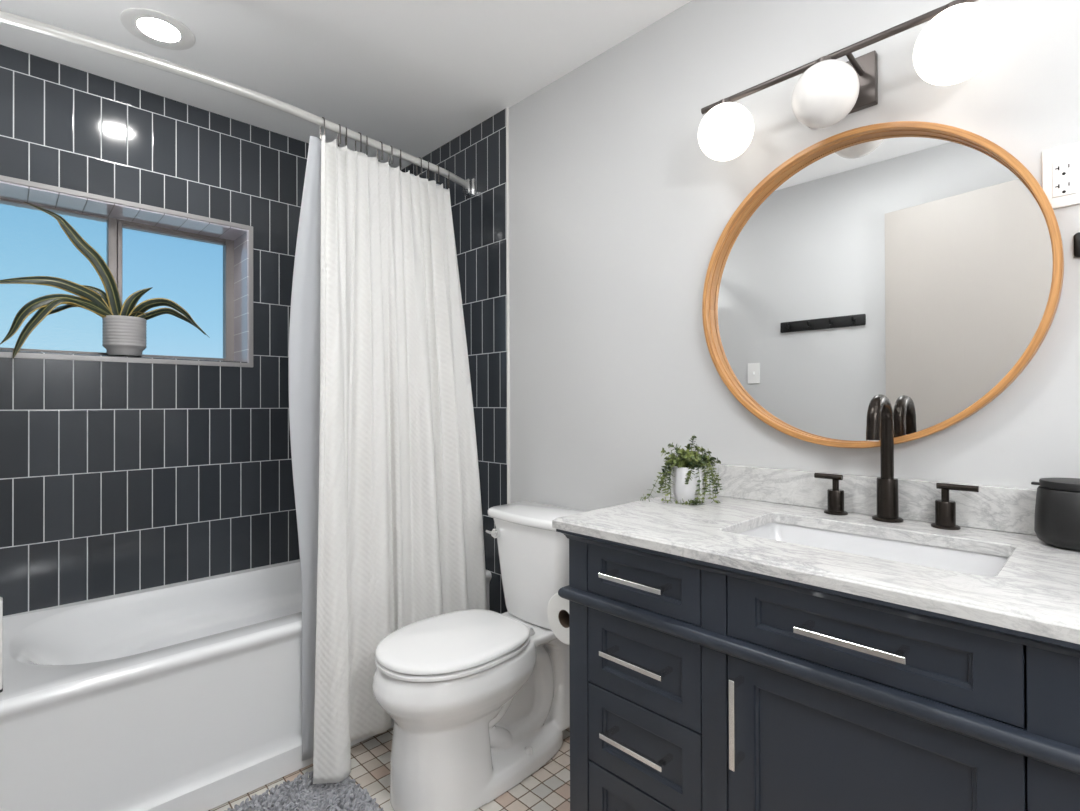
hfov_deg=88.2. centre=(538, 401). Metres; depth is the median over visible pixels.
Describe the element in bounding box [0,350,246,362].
trim
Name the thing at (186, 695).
bathtub
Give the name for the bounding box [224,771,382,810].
bath rug
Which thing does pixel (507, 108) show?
trim
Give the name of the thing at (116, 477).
wall
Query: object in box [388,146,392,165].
curtain hook
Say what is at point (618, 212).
wall
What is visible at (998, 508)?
backsplash
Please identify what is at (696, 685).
vanity cabinet
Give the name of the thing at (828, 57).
socket
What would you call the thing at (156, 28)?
recessed light
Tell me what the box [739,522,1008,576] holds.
sink basin
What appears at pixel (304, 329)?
curtain liner
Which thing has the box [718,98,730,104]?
socket
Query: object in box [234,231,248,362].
trim
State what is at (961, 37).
vanity light
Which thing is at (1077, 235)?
wall hook
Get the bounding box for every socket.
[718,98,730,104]
[816,55,830,62]
[944,0,964,9]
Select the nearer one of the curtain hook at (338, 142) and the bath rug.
the bath rug
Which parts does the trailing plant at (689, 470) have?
pot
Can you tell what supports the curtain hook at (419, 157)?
hanging from the shower rod
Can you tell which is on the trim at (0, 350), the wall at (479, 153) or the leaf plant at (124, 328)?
the leaf plant at (124, 328)
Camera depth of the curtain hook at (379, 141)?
1.96 m
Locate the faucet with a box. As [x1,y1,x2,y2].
[814,394,978,529]
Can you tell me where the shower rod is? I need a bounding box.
[0,10,475,198]
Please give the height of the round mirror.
0.731 m
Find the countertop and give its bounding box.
[552,493,1079,643]
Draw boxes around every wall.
[0,45,308,615]
[401,108,507,613]
[509,0,1079,511]
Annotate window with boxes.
[0,198,233,360]
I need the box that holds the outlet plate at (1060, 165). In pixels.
[1042,142,1079,208]
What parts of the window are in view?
pane, pane, sash rail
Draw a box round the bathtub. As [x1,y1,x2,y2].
[0,559,491,810]
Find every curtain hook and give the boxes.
[320,117,324,140]
[337,124,340,146]
[355,132,361,151]
[366,136,367,155]
[377,141,382,160]
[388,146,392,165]
[416,157,421,175]
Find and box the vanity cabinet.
[556,529,1079,810]
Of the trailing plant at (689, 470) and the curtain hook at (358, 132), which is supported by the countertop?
the trailing plant at (689, 470)
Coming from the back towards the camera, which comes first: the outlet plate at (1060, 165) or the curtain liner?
the curtain liner
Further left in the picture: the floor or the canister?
the floor
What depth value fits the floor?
1.67 m
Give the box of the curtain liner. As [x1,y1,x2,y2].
[288,136,439,760]
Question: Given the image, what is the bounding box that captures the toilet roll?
[547,593,568,644]
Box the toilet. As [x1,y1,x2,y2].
[372,501,584,810]
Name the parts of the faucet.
lever, handle, gooseneck spout, handle, lever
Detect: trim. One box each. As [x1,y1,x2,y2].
[0,175,252,366]
[0,181,248,239]
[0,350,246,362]
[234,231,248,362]
[506,107,509,503]
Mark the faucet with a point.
(880, 419)
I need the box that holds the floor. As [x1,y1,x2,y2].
[208,727,569,810]
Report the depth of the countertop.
0.94 m
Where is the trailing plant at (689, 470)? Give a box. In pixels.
[640,436,722,504]
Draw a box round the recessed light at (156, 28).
[120,8,194,49]
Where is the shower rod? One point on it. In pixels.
(469, 185)
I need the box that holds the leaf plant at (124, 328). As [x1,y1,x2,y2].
[0,202,209,358]
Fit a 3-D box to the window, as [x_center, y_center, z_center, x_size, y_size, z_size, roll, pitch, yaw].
[-1.646,-0.439,2.174,0.830,0.543,0.056,0,0,-44]
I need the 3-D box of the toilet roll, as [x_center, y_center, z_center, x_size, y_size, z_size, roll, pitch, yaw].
[0.097,0.516,1.355,0.100,0.120,0.120,0,0,-44]
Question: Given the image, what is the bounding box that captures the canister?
[1031,478,1079,550]
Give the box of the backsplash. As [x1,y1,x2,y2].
[718,464,1036,535]
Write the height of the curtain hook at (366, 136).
0.072 m
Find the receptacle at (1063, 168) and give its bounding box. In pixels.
[1052,157,1075,197]
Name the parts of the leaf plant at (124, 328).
pot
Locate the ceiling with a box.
[0,0,691,169]
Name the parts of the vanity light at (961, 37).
globe, globe, plate, arm, globe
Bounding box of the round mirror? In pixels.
[702,121,1063,447]
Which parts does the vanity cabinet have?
drawer, handle, handle, handle, drawer, drawer, drawer, handle, crown moulding, bead moulding, handle, drawer, door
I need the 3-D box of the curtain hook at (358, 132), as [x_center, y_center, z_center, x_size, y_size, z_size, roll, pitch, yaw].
[-0.619,-0.885,1.909,0.036,0.072,0.006,0,0,37]
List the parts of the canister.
lid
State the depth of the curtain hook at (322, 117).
1.80 m
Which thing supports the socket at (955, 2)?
attached to the vanity light at (961, 37)
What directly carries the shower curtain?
hanging from the shower rod
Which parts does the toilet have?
seat, seat lid, flush lever, tank, tank lid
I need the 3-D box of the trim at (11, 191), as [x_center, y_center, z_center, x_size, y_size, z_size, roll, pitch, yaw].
[-1.581,-0.711,2.107,0.830,0.012,0.224,0,0,-44]
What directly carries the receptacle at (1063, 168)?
attached to the outlet plate at (1060, 165)
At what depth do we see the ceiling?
1.85 m
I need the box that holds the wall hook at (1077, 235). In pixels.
[1074,232,1079,257]
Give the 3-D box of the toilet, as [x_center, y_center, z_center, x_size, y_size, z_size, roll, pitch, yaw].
[-0.169,0.756,1.730,0.710,0.766,0.397,0,0,-44]
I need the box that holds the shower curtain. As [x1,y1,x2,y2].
[313,135,487,783]
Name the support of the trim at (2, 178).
attached to the wall at (116, 477)
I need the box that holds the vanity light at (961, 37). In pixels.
[698,0,1000,160]

